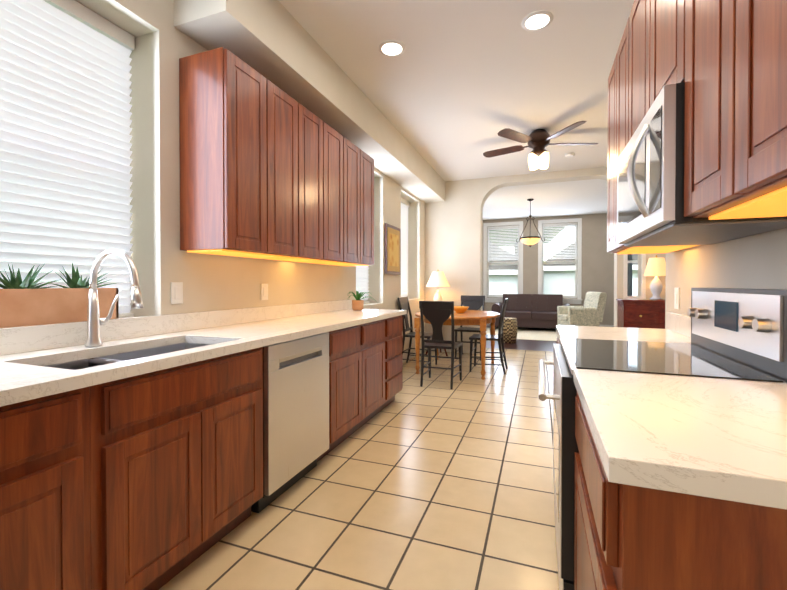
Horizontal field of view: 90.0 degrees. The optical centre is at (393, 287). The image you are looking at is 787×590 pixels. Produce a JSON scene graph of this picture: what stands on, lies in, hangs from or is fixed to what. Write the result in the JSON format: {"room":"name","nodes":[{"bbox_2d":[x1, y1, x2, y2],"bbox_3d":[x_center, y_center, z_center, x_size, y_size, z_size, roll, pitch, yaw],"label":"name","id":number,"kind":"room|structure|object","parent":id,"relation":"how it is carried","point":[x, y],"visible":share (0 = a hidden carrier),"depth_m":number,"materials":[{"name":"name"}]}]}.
{"room":"kitchen","nodes":[
{"label":"kitchen","id":0,"kind":"room"},
{"bbox_2d":[75,0,424,362],"bbox_3d":[-0.270,-0.339,5.248,0.360,2.950,13.300,0,1,20],"label":"wall","id":1,"kind":"structure","parent":0,"point":[162,261],"depth_m":2.19,"materials":[{"name":"paint"}]},
{"bbox_2d":[0,263,118,327],"bbox_3d":[-1.459,0.030,1.730,0.211,0.280,0.518,0,1,20],"label":"pot","id":2,"kind":"object","parent":1,"relation":"on","point":[26,302],"visible":0.85,"depth_m":1.65,"materials":[{"name":"ceramic"}]},
{"bbox_2d":[0,0,134,317],"bbox_3d":[-1.596,-0.595,1.717,0.055,1.526,0.936,0,1,20],"label":"window blind","id":3,"kind":"object","parent":1,"relation":"attached to","point":[65,138],"visible":0.83,"depth_m":1.85,"materials":[{"name":"white plastic"}]},
{"bbox_2d":[119,173,129,313],"bbox_3d":[-1.657,-0.595,1.739,0.060,1.535,0.960,0,1,20],"label":"window","id":4,"kind":"structure","parent":1,"relation":"in","point":[129,281],"depth_m":2.17,"materials":[{"name":"white"}]},
{"bbox_2d":[0,299,351,354],"bbox_3d":[-1.035,0.194,2.640,0.020,0.099,3.332,0,1,20],"label":"backsplash","id":5,"kind":"structure","parent":1,"relation":"attached to","point":[36,337],"depth_m":1.99,"materials":[{"name":"beige stone"}]},
{"bbox_2d":[171,282,182,303],"bbox_3d":[-1.207,0.033,2.195,0.009,0.120,0.075,0,1,20],"label":"switch plate","id":6,"kind":"object","parent":1,"relation":"attached to","point":[176,292],"visible":1,"depth_m":2.19,"materials":[{"name":"white plastic"}]},
{"bbox_2d":[179,47,278,257],"bbox_3d":[-0.976,-0.746,2.336,0.336,1.074,0.396,0,1,20],"label":"upper cabinet","id":7,"kind":"object","parent":1,"relation":"attached to","point":[269,170],"depth_m":2.18,"materials":[{"name":"brown wood"}]},
{"bbox_2d":[261,284,267,299],"bbox_3d":[-0.947,0.035,2.894,0.009,0.120,0.075,0,1,20],"label":"switch plate","id":8,"kind":"object","parent":1,"relation":"attached to","point":[264,291],"visible":1,"depth_m":2.88,"materials":[{"name":"white plastic"}]},
{"bbox_2d":[247,88,306,258],"bbox_3d":[-0.871,-0.748,2.619,0.336,1.074,0.460,0,1,20],"label":"upper cabinet","id":9,"kind":"object","parent":1,"relation":"attached to","point":[292,115],"depth_m":2.66,"materials":[{"name":"brown wood"}]},
{"bbox_2d":[271,109,330,262],"bbox_3d":[-0.755,-0.751,2.931,0.336,1.074,0.460,0,1,20],"label":"upper cabinet","id":10,"kind":"object","parent":1,"relation":"attached to","point":[318,132],"depth_m":2.97,"materials":[{"name":"brown wood"}]},
{"bbox_2d":[331,127,350,262],"bbox_3d":[-0.639,-0.754,3.245,0.336,1.074,0.460,0,1,20],"label":"upper cabinet","id":11,"kind":"object","parent":1,"relation":"attached to","point":[340,146],"depth_m":3.29,"materials":[{"name":"brown wood"}]},
{"bbox_2d":[319,142,366,265],"bbox_3d":[-0.523,-0.757,3.557,0.336,1.074,0.460,0,1,20],"label":"upper cabinet","id":12,"kind":"object","parent":1,"relation":"attached to","point":[358,157],"depth_m":3.63,"materials":[{"name":"brown wood"}]},
{"bbox_2d":[356,266,369,302],"bbox_3d":[-0.458,-0.605,4.784,0.055,1.621,0.773,0,1,20],"label":"window blind","id":13,"kind":"object","parent":1,"relation":"attached to","point":[362,274],"visible":0.12,"depth_m":4.99,"materials":[{"name":"white plastic"}]},
{"bbox_2d":[367,154,373,265],"bbox_3d":[-0.418,-0.759,3.840,0.336,1.074,0.396,0,1,20],"label":"upper cabinet","id":14,"kind":"object","parent":1,"relation":"attached to","point":[370,161],"depth_m":3.88,"materials":[{"name":"brown wood"}]},
{"bbox_2d":[385,223,400,274],"bbox_3d":[-0.005,-0.505,5.394,0.030,0.660,0.560,0,1,20],"label":"picture frame","id":15,"kind":"object","parent":1,"relation":"attached to","point":[392,249],"visible":1,"depth_m":5.34,"materials":[{"name":"brown wood"}]},
{"bbox_2d":[401,198,409,297],"bbox_3d":[0.088,-0.618,6.256,0.055,1.621,0.932,0,1,20],"label":"window blind","id":16,"kind":"object","parent":1,"relation":"attached to","point":[405,205],"visible":0.31,"depth_m":6.51,"materials":[{"name":"white plastic"}]},
{"bbox_2d":[159,348,558,589],"bbox_3d":[1.357,1.211,2.466,5.436,0.100,9.190,0,1,20],"label":"floor","id":17,"kind":"structure","parent":0,"point":[434,482],"depth_m":2.10,"materials":[{"name":"beige tile"}]},
{"bbox_2d":[0,383,111,589],"bbox_3d":[-1.267,0.735,1.157,0.621,0.874,0.378,0,1,20],"label":"base cabinet","id":18,"kind":"object","parent":17,"relation":"on","point":[54,449],"depth_m":1.12,"materials":[{"name":"brown wood"}]},
{"bbox_2d":[0,307,406,406],"bbox_3d":[-0.745,0.265,2.533,0.638,0.040,3.332,0,1,20],"label":"countertop","id":19,"kind":"structure","parent":18,"relation":"on","point":[24,377],"depth_m":1.59,"materials":[{"name":"white stone"}]},
{"bbox_2d":[85,248,142,346],"bbox_3d":[-1.153,0.045,1.665,0.313,0.412,0.121,0,1,20],"label":"faucet","id":20,"kind":"object","parent":19,"relation":"on","point":[95,321],"visible":1,"depth_m":1.66,"materials":[{"name":"silver metal"}]},
{"bbox_2d":[44,339,247,446],"bbox_3d":[-1.036,0.398,1.635,0.402,0.235,0.762,0,1,20],"label":"sink","id":21,"kind":"object","parent":19,"relation":"in","point":[140,404],"depth_m":1.52,"materials":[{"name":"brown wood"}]},
{"bbox_2d":[349,291,374,309],"bbox_3d":[-0.313,0.133,3.907,0.336,0.195,0.398,0,1,20],"label":"planter","id":22,"kind":"object","parent":19,"relation":"on","point":[358,303],"visible":1,"depth_m":3.91,"materials":[{"name":"ceramic"}]},
{"bbox_2d":[251,332,328,512],"bbox_3d":[-0.801,0.728,2.362,0.600,0.868,0.608,0,1,20],"label":"dishwasher","id":23,"kind":"object","parent":17,"relation":"on","point":[295,409],"visible":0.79,"depth_m":2.18,"materials":[{"name":"grey metal"}]},
{"bbox_2d":[248,323,367,461],"bbox_3d":[-0.611,0.719,2.925,0.621,0.874,0.572,0,1,20],"label":"base cabinet","id":24,"kind":"object","parent":17,"relation":"on","point":[348,348],"depth_m":2.71,"materials":[{"name":"brown wood"}]},
{"bbox_2d":[368,319,387,420],"bbox_3d":[-0.454,0.715,3.346,0.621,0.874,0.572,0,1,20],"label":"base cabinet","id":25,"kind":"object","parent":17,"relation":"on","point":[378,331],"depth_m":3.34,"materials":[{"name":"brown wood"}]},
{"bbox_2d":[388,315,402,404],"bbox_3d":[-0.269,0.711,3.844,0.621,0.874,0.490,0,1,20],"label":"base cabinet","id":26,"kind":"object","parent":17,"relation":"on","point":[395,326],"depth_m":3.74,"materials":[{"name":"brown wood"}]},
{"bbox_2d":[398,297,436,368],"bbox_3d":[0.345,0.639,5.637,0.482,0.990,0.440,0,1,20],"label":"chair","id":27,"kind":"object","parent":17,"relation":"on","point":[403,302],"visible":0.58,"depth_m":5.66,"materials":[{"name":"black paint"}]},
{"bbox_2d":[419,301,462,388],"bbox_3d":[0.560,0.648,4.660,0.440,0.990,0.482,0,1,20],"label":"chair","id":28,"kind":"object","parent":17,"relation":"on","point":[436,314],"visible":1,"depth_m":4.49,"materials":[{"name":"black paint"}]},
{"bbox_2d":[414,310,499,379],"bbox_3d":[0.892,0.748,5.499,1.160,0.772,1.400,0,1,20],"label":"dining table","id":29,"kind":"object","parent":17,"relation":"on","point":[482,319],"visible":0.67,"depth_m":5.07,"materials":[{"name":"brown wood"}]},
{"bbox_2d":[454,306,468,312],"bbox_3d":[0.938,0.318,5.532,0.250,0.085,0.250,0,1,20],"label":"fruit bowl","id":30,"kind":"object","parent":29,"relation":"on","point":[460,309],"visible":0.92,"depth_m":5.46,"materials":[{"name":"orange"}]},
{"bbox_2d":[454,295,484,360],"bbox_3d":[1.236,0.633,6.310,0.440,0.990,0.482,0,1,20],"label":"chair","id":31,"kind":"object","parent":17,"relation":"on","point":[474,302],"visible":0.58,"depth_m":6.45,"materials":[{"name":"black paint"}]},
{"bbox_2d":[469,298,508,374],"bbox_3d":[1.308,0.642,5.365,0.482,0.990,0.440,0,1,20],"label":"chair","id":32,"kind":"object","parent":17,"relation":"on","point":[490,337],"visible":1,"depth_m":5.25,"materials":[{"name":"black paint"}]},
{"bbox_2d":[616,299,664,328],"bbox_3d":[3.827,0.654,5.444,1.240,0.960,0.489,0,1,20],"label":"sideboard","id":33,"kind":"object","parent":17,"relation":"on","point":[641,313],"visible":0.25,"depth_m":5.37,"materials":[{"name":"brown wood"}]},
{"bbox_2d":[644,255,665,299],"bbox_3d":[3.687,-0.141,5.520,0.300,0.625,0.300,0,1,20],"label":"light","id":34,"kind":"object","parent":33,"relation":"on","point":[656,267],"visible":0.96,"depth_m":5.46,"materials":[{"name":"white"}]},
{"bbox_2d":[538,288,786,589],"bbox_3d":[0.936,0.577,1.510,0.713,1.145,0.751,0,1,20],"label":"range","id":35,"kind":"object","parent":17,"relation":"on","point":[738,333],"visible":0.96,"depth_m":1.29,"materials":[{"name":"metal"}]},
{"bbox_2d":[573,380,786,589],"bbox_3d":[0.748,0.738,0.833,0.622,0.874,0.642,0,1,20],"label":"base cabinet","id":36,"kind":"object","parent":17,"relation":"on","point":[625,538],"depth_m":0.61,"materials":[{"name":"brown wood"}]},
{"bbox_2d":[573,369,786,511],"bbox_3d":[0.741,0.280,0.816,0.624,0.040,0.672,0,1,20],"label":"countertop","id":37,"kind":"structure","parent":36,"relation":"on","point":[724,441],"depth_m":0.70,"materials":[{"name":"white stone"}]},
{"bbox_3d":[0.741,0.757,6.558,0.500,0.746,0.500,0,1,20],"label":"side table","id":38,"kind":"object","parent":17,"relation":"on","visible":0},
{"bbox_2d":[426,270,449,300],"bbox_3d":[0.741,0.040,6.551,0.400,0.685,0.400,0,1,20],"label":"light","id":39,"kind":"object","parent":38,"relation":"on","point":[437,278],"visible":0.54,"depth_m":6.45,"materials":[{"name":"white fabric"}]},
{"bbox_2d":[278,0,633,219],"bbox_3d":[2.072,-1.866,4.366,5.436,0.120,13.300,0,1,20],"label":"ceiling","id":40,"kind":"structure","parent":0,"point":[453,89],"depth_m":3.37,"materials":[{"name":"white paint"}]},
{"bbox_2d":[174,0,444,202],"bbox_3d":[-0.159,-1.635,4.491,0.365,0.344,5.079,0,1,20],"label":"soffit beam","id":41,"kind":"structure","parent":40,"relation":"attached to","point":[276,43],"depth_m":2.81,"materials":[{"name":"paint"}]},
{"bbox_2d":[379,40,404,56],"bbox_3d":[-0.012,-1.788,2.953,0.200,0.008,0.200,0,1,20],"label":"recessed light","id":42,"kind":"object","parent":40,"relation":"in","point":[391,48],"visible":1,"depth_m":2.94,"materials":[{"name":"white glass"}]},
{"bbox_2d":[516,199,544,246],"bbox_3d":[2.841,-1.340,8.175,0.584,0.999,0.541,0,1,20],"label":"pendant lamp","id":43,"kind":"object","parent":40,"relation":"hanging from","point":[529,240],"visible":1,"depth_m":8.16,"materials":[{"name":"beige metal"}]},
{"bbox_2d":[522,10,552,30],"bbox_3d":[0.965,-1.786,2.644,0.200,0.008,0.200,0,1,20],"label":"recessed light","id":44,"kind":"object","parent":40,"relation":"in","point":[537,20],"visible":1,"depth_m":2.63,"materials":[{"name":"white glass"}]},
{"bbox_2d":[483,121,597,170],"bbox_3d":[1.696,-1.595,4.614,1.296,0.424,1.260,0,1,20],"label":"ceiling fan","id":45,"kind":"object","parent":40,"relation":"hanging from","point":[537,141],"visible":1,"depth_m":4.48,"materials":[{"name":"brown wood"}]},
{"bbox_2d":[565,153,574,157],"bbox_3d":[2.402,-1.797,5.364,0.120,0.034,0.120,0,1,20],"label":"smoke detector","id":46,"kind":"object","parent":40,"relation":"attached to","point":[568,155],"visible":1,"depth_m":5.33,"materials":[{"name":"white plastic"}]},
{"bbox_2d":[486,326,556,351],"bbox_3d":[3.671,1.155,8.701,5.436,0.100,4.110,0,1,20],"label":"floor","id":47,"kind":"structure","parent":0,"point":[535,345],"depth_m":7.64,"materials":[{"name":"brown wood"}]},
{"bbox_2d":[503,317,517,342],"bbox_3d":[2.315,0.867,7.926,0.350,0.490,0.350,0,1,20],"label":"wicker basket","id":48,"kind":"object","parent":47,"relation":"on","point":[510,331],"visible":0.71,"depth_m":7.78,"materials":[{"name":"beige wicker"}]},
{"bbox_2d":[486,328,557,340],"bbox_3d":[3.451,1.095,9.064,2.800,0.011,1.980,0,1,20],"label":"rug","id":49,"kind":"object","parent":47,"relation":"on","point":[536,334],"visible":0.27,"depth_m":9.05,"materials":[{"name":"fabric"}]},
{"bbox_2d":[491,294,570,329],"bbox_3d":[3.539,0.633,10.073,1.920,0.895,0.900,0,1,20],"label":"sofa","id":50,"kind":"object","parent":49,"relation":"on","point":[534,310],"visible":0.73,"depth_m":10.04,"materials":[{"name":"brown leather"}]},
{"bbox_2d":[557,292,606,326],"bbox_3d":[4.163,0.599,8.748,0.816,0.988,0.721,0,1,2],"label":"armchair","id":51,"kind":"object","parent":49,"relation":"on","point":[590,312],"visible":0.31,"depth_m":8.40,"materials":[{"name":"fabric"}]},
{"bbox_2d":[425,167,665,353],"bbox_3d":[2.858,-0.347,6.210,4.834,2.949,0.280,0,1,20],"label":"wall","id":52,"kind":"structure","parent":0,"point":[454,236],"depth_m":6.69,"materials":[{"name":"paint"}]},
{"bbox_2d":[482,213,613,328],"bbox_3d":[4.331,-0.386,10.466,5.436,2.950,0.315,0,1,20],"label":"wall","id":53,"kind":"structure","parent":0,"point":[597,267],"depth_m":10.06,"materials":[{"name":"beige paint"}]},
{"bbox_2d":[483,221,522,302],"bbox_3d":[3.018,-0.677,10.841,1.090,2.205,0.200,0,1,20],"label":"window","id":54,"kind":"structure","parent":53,"relation":"in","point":[486,264],"depth_m":10.89,"materials":[{"name":"white"}]},
{"bbox_2d":[487,225,518,262],"bbox_3d":[3.022,-1.177,10.846,0.840,1.005,0.050,0,1,20],"label":"window blind","id":55,"kind":"object","parent":54,"relation":"attached to","point":[491,256],"visible":0.96,"depth_m":10.84,"materials":[{"name":"white plastic"}]},
{"bbox_2d":[538,218,581,303],"bbox_3d":[4.359,-0.672,10.344,1.090,2.205,0.200,0,1,20],"label":"window","id":56,"kind":"structure","parent":53,"relation":"in","point":[578,275],"depth_m":10.26,"materials":[{"name":"white"}]},
{"bbox_2d":[542,222,576,261],"bbox_3d":[4.362,-1.172,10.349,0.840,1.005,0.050,0,1,20],"label":"window blind","id":57,"kind":"object","parent":56,"relation":"attached to","point":[564,225],"visible":0.92,"depth_m":10.34,"materials":[{"name":"white plastic"}]},
{"bbox_2d":[556,325,690,343],"bbox_3d":[1.232,0.268,2.138,0.624,0.040,0.627,0,1,20],"label":"countertop","id":58,"kind":"structure","parent":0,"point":[564,331],"depth_m":2.07,"materials":[{"name":"white stone"}]},
{"bbox_2d":[665,228,786,328],"bbox_3d":[0.916,-0.294,0.206,0.120,2.950,4.670,0,1,20],"label":"wall","id":59,"kind":"structure","parent":0,"point":[757,261],"depth_m":1.58,"materials":[{"name":"paint"}]},
{"bbox_2d":[627,0,638,143],"bbox_3d":[1.180,-0.940,1.575,0.336,0.672,0.443,0,1,20],"label":"upper cabinet","id":60,"kind":"object","parent":59,"relation":"attached to","point":[633,20],"depth_m":1.75,"materials":[{"name":"brown wood"}]},
{"bbox_2d":[607,72,668,253],"bbox_3d":[1.406,-0.744,2.186,0.336,1.074,0.369,0,1,20],"label":"upper cabinet","id":61,"kind":"object","parent":59,"relation":"attached to","point":[609,79],"depth_m":2.35,"materials":[{"name":"brown wood"}]},
{"bbox_2d":[611,24,697,251],"bbox_3d":[1.311,-0.742,1.928,0.336,1.074,0.433,0,1,20],"label":"upper cabinet","id":62,"kind":"object","parent":59,"relation":"attached to","point":[619,68],"depth_m":2.10,"materials":[{"name":"brown wood"}]},
{"bbox_2d":[639,0,678,124],"bbox_3d":[1.070,-0.937,1.278,0.336,0.672,0.443,0,1,20],"label":"upper cabinet","id":63,"kind":"object","parent":59,"relation":"attached to","point":[658,19],"depth_m":1.40,"materials":[{"name":"brown wood"}]},
{"bbox_2d":[617,82,786,246],"bbox_3d":[1.073,-0.389,1.451,0.441,0.412,0.747,0,1,20],"label":"microwave","id":64,"kind":"object","parent":63,"relation":"attached to","point":[650,186],"visible":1,"depth_m":1.25,"materials":[{"name":"silver metal"}]},
{"bbox_2d":[674,288,679,308],"bbox_3d":[1.586,0.063,2.203,0.009,0.120,0.075,0,1,20],"label":"electrical outlet plate","id":65,"kind":"object","parent":59,"relation":"attached to","point":[676,298],"visible":0.98,"depth_m":2.19,"materials":[{"name":"white plastic"}]},
{"bbox_2d":[666,312,690,335],"bbox_3d":[1.266,0.206,1.361,0.020,0.099,2.060,0,1,20],"label":"backsplash","id":66,"kind":"structure","parent":59,"relation":"attached to","point":[678,322],"depth_m":2.12,"materials":[{"name":"beige stone"}]},
{"bbox_2d":[679,0,786,219],"bbox_3d":[0.939,-0.733,0.926,0.336,1.074,0.439,0,1,20],"label":"upper cabinet","id":67,"kind":"object","parent":59,"relation":"attached to","point":[694,15],"depth_m":1.04,"materials":[{"name":"brown wood"}]},
{"bbox_2d":[711,0,786,207],"bbox_3d":[0.830,-0.730,0.633,0.336,1.074,0.438,0,1,20],"label":"upper cabinet","id":68,"kind":"object","parent":59,"relation":"attached to","point":[725,61],"depth_m":0.79,"materials":[{"name":"brown wood"}]},
{"label":"outside","id":69,"kind":"structure","parent":0,"visible":0},
{"bbox_2d":[0,226,637,295],"bbox_3d":[2.134,-4.714,20.264,90.000,13.230,80.000,0,1,20],"label":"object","id":70,"kind":"structure","parent":69,"point":[558,279],"depth_m":19.94,"materials":[{"name":"grey"}]}
]}

